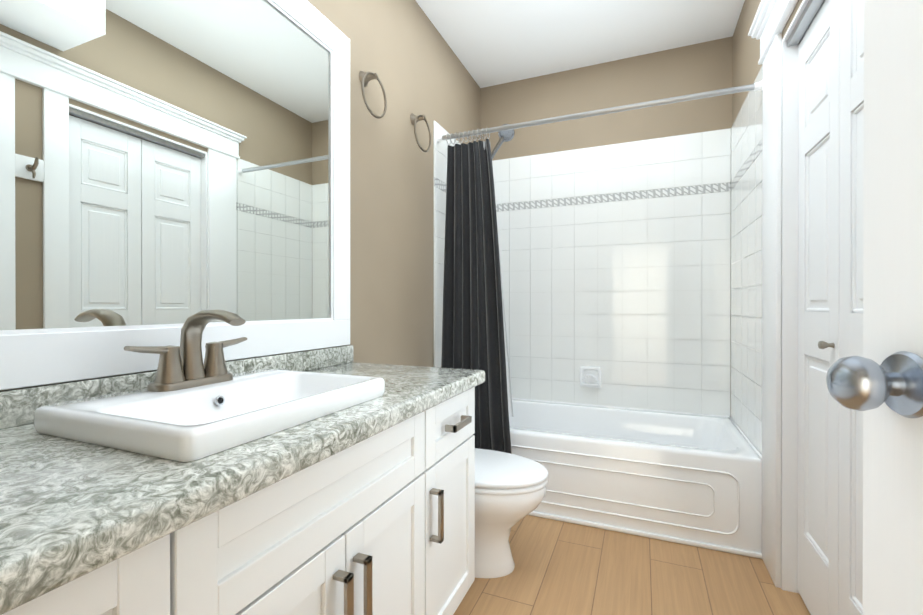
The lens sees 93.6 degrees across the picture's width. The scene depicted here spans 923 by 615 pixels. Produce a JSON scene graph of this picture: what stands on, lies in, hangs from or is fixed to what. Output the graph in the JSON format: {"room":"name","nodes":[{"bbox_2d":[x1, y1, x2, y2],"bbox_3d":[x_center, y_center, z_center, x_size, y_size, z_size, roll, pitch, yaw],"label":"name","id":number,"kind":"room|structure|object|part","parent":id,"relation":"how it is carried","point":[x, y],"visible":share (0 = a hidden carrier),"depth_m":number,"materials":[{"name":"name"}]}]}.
{"room":"bathroom","nodes":[
{"label":"bathroom","id":0,"kind":"room"},
{"bbox_2d":[0,0,479,390],"bbox_3d":[-0.489,-0.254,1.707,0.100,2.590,3.200,0,0,23],"label":"wall","id":1,"kind":"structure","parent":0,"point":[402,49],"depth_m":2.01,"materials":[{"name":"paint"}]},
{"bbox_2d":[0,0,349,389],"bbox_3d":[-0.711,-0.442,1.011,0.022,1.172,1.425,0,0,23],"label":"mirror","id":2,"kind":"object","parent":1,"relation":"attached to","point":[168,168],"visible":0.96,"depth_m":1.03,"materials":[{"name":"white mirror"}]},
{"bbox_2d":[0,345,352,425],"bbox_3d":[-0.716,0.180,0.994,0.022,0.065,1.498,0,0,23],"label":"backsplash","id":3,"kind":"structure","parent":1,"relation":"attached to","point":[13,401],"depth_m":0.93,"materials":[{"name":"grey stone"}]},
{"bbox_2d":[359,71,386,118],"bbox_3d":[-0.372,-0.870,1.765,0.068,0.195,0.174,0,0,23],"label":"towel ring","id":4,"kind":"object","parent":1,"relation":"attached to","point":[365,78],"visible":1,"depth_m":1.75,"materials":[{"name":"silver metal"}]},
{"bbox_2d":[410,113,430,151],"bbox_3d":[-0.210,-0.871,2.153,0.068,0.195,0.174,0,0,23],"label":"towel ring","id":5,"kind":"object","parent":1,"relation":"attached to","point":[414,119],"visible":1,"depth_m":2.14,"materials":[{"name":"silver metal"}]},
{"bbox_2d":[434,121,460,367],"bbox_3d":[-0.007,-0.200,2.721,0.009,1.652,0.741,0,0,23],"label":"wall tile","id":6,"kind":"structure","parent":1,"relation":"attached to","point":[440,165],"depth_m":2.43,"materials":[{"name":"white tile"}]},
{"bbox_2d":[491,124,514,158],"bbox_3d":[0.159,-0.557,2.654,0.346,1.062,0.119,0,0,23],"label":"shower head","id":7,"kind":"object","parent":6,"relation":"attached to","point":[506,135],"visible":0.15,"depth_m":2.58},
{"bbox_2d":[436,80,762,142],"bbox_3d":[0.568,-0.935,2.116,1.515,0.042,0.042,0,0,23],"label":"rail","id":8,"kind":"object","parent":6,"relation":"attached to","point":[756,86],"visible":1,"depth_m":2.04,"materials":[{"name":"silver metal"}]},
{"bbox_2d":[441,127,512,453],"bbox_3d":[0.089,-0.107,2.271,0.406,1.692,0.189,0,0,23],"label":"shower curtain","id":9,"kind":"object","parent":8,"relation":"hanging from","point":[474,336],"visible":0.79,"depth_m":2.27,"materials":[{"name":"black fabric"}]},
{"bbox_2d":[415,0,744,87],"bbox_3d":[0.035,-1.597,0.835,1.735,0.100,4.400,0,0,23],"label":"ceiling","id":10,"kind":"structure","parent":0,"point":[493,42],"depth_m":2.42,"materials":[{"name":"white paint"}]},
{"bbox_2d":[480,36,732,415],"bbox_3d":[0.862,-0.257,2.824,1.735,2.590,0.100,0,0,23],"label":"wall","id":11,"kind":"structure","parent":0,"point":[692,69],"depth_m":2.72,"materials":[{"name":"paint"}]},
{"bbox_2d":[492,128,730,415],"bbox_3d":[0.841,-0.200,2.773,1.516,1.652,0.009,0,0,23],"label":"wall tile","id":12,"kind":"structure","parent":11,"relation":"attached to","point":[615,261],"depth_m":2.70,"materials":[{"name":"white tile"}]},
{"bbox_2d":[580,366,601,387],"bbox_3d":[0.817,0.443,2.749,0.132,0.132,0.057,0,0,23],"label":"soap dish","id":13,"kind":"object","parent":12,"relation":"attached to","point":[590,376],"visible":1,"depth_m":2.75,"materials":[{"name":"white ceramic"}]},
{"bbox_2d":[453,515,810,614],"bbox_3d":[0.035,1.093,0.843,1.735,0.100,4.400,0,0,23],"label":"floor","id":14,"kind":"structure","parent":0,"point":[563,568],"depth_m":1.65,"materials":[{"name":"laminate"}]},
{"bbox_2d":[0,374,484,614],"bbox_3d":[-0.468,0.645,0.883,0.566,0.795,1.481,0,0,23],"label":"bathroom vanity","id":15,"kind":"object","parent":14,"relation":"on","point":[379,520],"depth_m":0.77,"materials":[{"name":"white painted wood"},{"name":"brushed nickel"},{"name":"quartz"}]},
{"bbox_2d":[0,362,484,589],"bbox_3d":[-0.467,0.213,0.890,0.562,0.089,1.498,0,0,23],"label":"countertop","id":16,"kind":"structure","parent":15,"relation":"on","point":[81,474],"depth_m":0.65,"materials":[{"name":"grey stone"}]},
{"bbox_2d":[34,369,384,461],"bbox_3d":[-0.459,0.210,0.897,0.396,0.082,0.504,0,0,23],"label":"sink","id":17,"kind":"object","parent":16,"relation":"in","point":[202,420],"depth_m":0.77,"materials":[{"name":"white ceramic"}]},
{"bbox_2d":[124,310,246,391],"bbox_3d":[-0.541,0.086,0.930,0.174,0.164,0.268,0,0,23],"label":"faucet","id":18,"kind":"object","parent":17,"relation":"on","point":[181,368],"depth_m":0.93,"materials":[{"name":"silver metal"}]},
{"bbox_2d":[475,448,547,577],"bbox_3d":[0.000,0.691,1.804,0.718,0.699,0.470,0,0,23],"label":"toilet","id":19,"kind":"object","parent":14,"relation":"on","point":[510,490],"visible":0.42,"depth_m":1.66,"materials":[{"name":"white ceramic"}]},
{"bbox_3d":[0.092,0.661,1.766,0.519,0.046,0.372,0,0,23],"label":"seat","id":20,"kind":"part","parent":19,"relation":"part of","materials":[{"name":"white plastic"}]},
{"bbox_2d":[509,398,761,558],"bbox_3d":[0.694,0.830,2.423,1.515,0.418,0.754,0,0,23],"label":"bathtub","id":21,"kind":"object","parent":14,"relation":"on","point":[691,479],"visible":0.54,"depth_m":2.02,"materials":[{"name":"white ceramic"}]},
{"bbox_2d":[733,0,802,290],"bbox_3d":[1.272,-0.254,1.683,0.100,2.590,1.690,0,0,23],"label":"wall","id":22,"kind":"structure","parent":0,"point":[746,58],"depth_m":2.17,"materials":[{"name":"paint"}]},
{"bbox_2d":[731,65,762,454],"bbox_3d":[1.401,-0.199,2.134,0.009,1.652,0.741,0,0,23],"label":"wall tile","id":23,"kind":"structure","parent":22,"relation":"attached to","point":[746,259],"depth_m":2.08,"materials":[{"name":"white tile"}]},
{"bbox_2d":[781,0,824,592],"bbox_3d":[1.083,0.027,1.248,0.085,2.030,0.740,0,0,23],"label":"door frame","id":24,"kind":"structure","parent":22,"relation":"attached to","point":[803,18],"depth_m":1.58,"materials":[{"name":"white wood"}]},
{"bbox_2d":[797,0,839,614],"bbox_3d":[1.152,0.040,1.414,0.070,1.980,0.355,0,0,23],"label":"closet door","id":25,"kind":"structure","parent":22,"relation":"in","point":[818,291],"depth_m":1.40,"materials":[{"name":"white paint"}]},
{"bbox_2d":[839,0,863,614],"bbox_3d":[1.032,0.040,1.075,0.032,1.980,0.355,0,0,23],"label":"closet door","id":26,"kind":"structure","parent":22,"relation":"in","point":[851,301],"depth_m":1.18,"materials":[{"name":"white paint"}]},
{"bbox_3d":[0.445,-0.249,-0.302,0.100,2.590,2.610,0,0,23],"label":"wall","id":27,"kind":"structure","parent":0,"visible":0},
{"bbox_2d":[748,0,797,587],"bbox_3d":[0.862,-0.063,0.907,0.060,2.212,2.034,0,0,23],"label":"trim","id":28,"kind":"structure","parent":27,"relation":"attached to","point":[771,18],"depth_m":1.65,"materials":[{"name":"white wood"}]},
{"bbox_3d":[-0.035,-1.274,-0.164,0.775,0.540,0.100,0,0,23],"label":"wall","id":29,"kind":"structure","parent":0,"visible":0},
{"bbox_2d":[826,0,922,614],"bbox_3d":[0.424,0.025,0.129,0.175,2.020,0.767,0,0,10],"label":"entry door","id":30,"kind":"structure","parent":29,"relation":"in","point":[879,383],"depth_m":0.46,"materials":[{"name":"white paint"}]}
]}

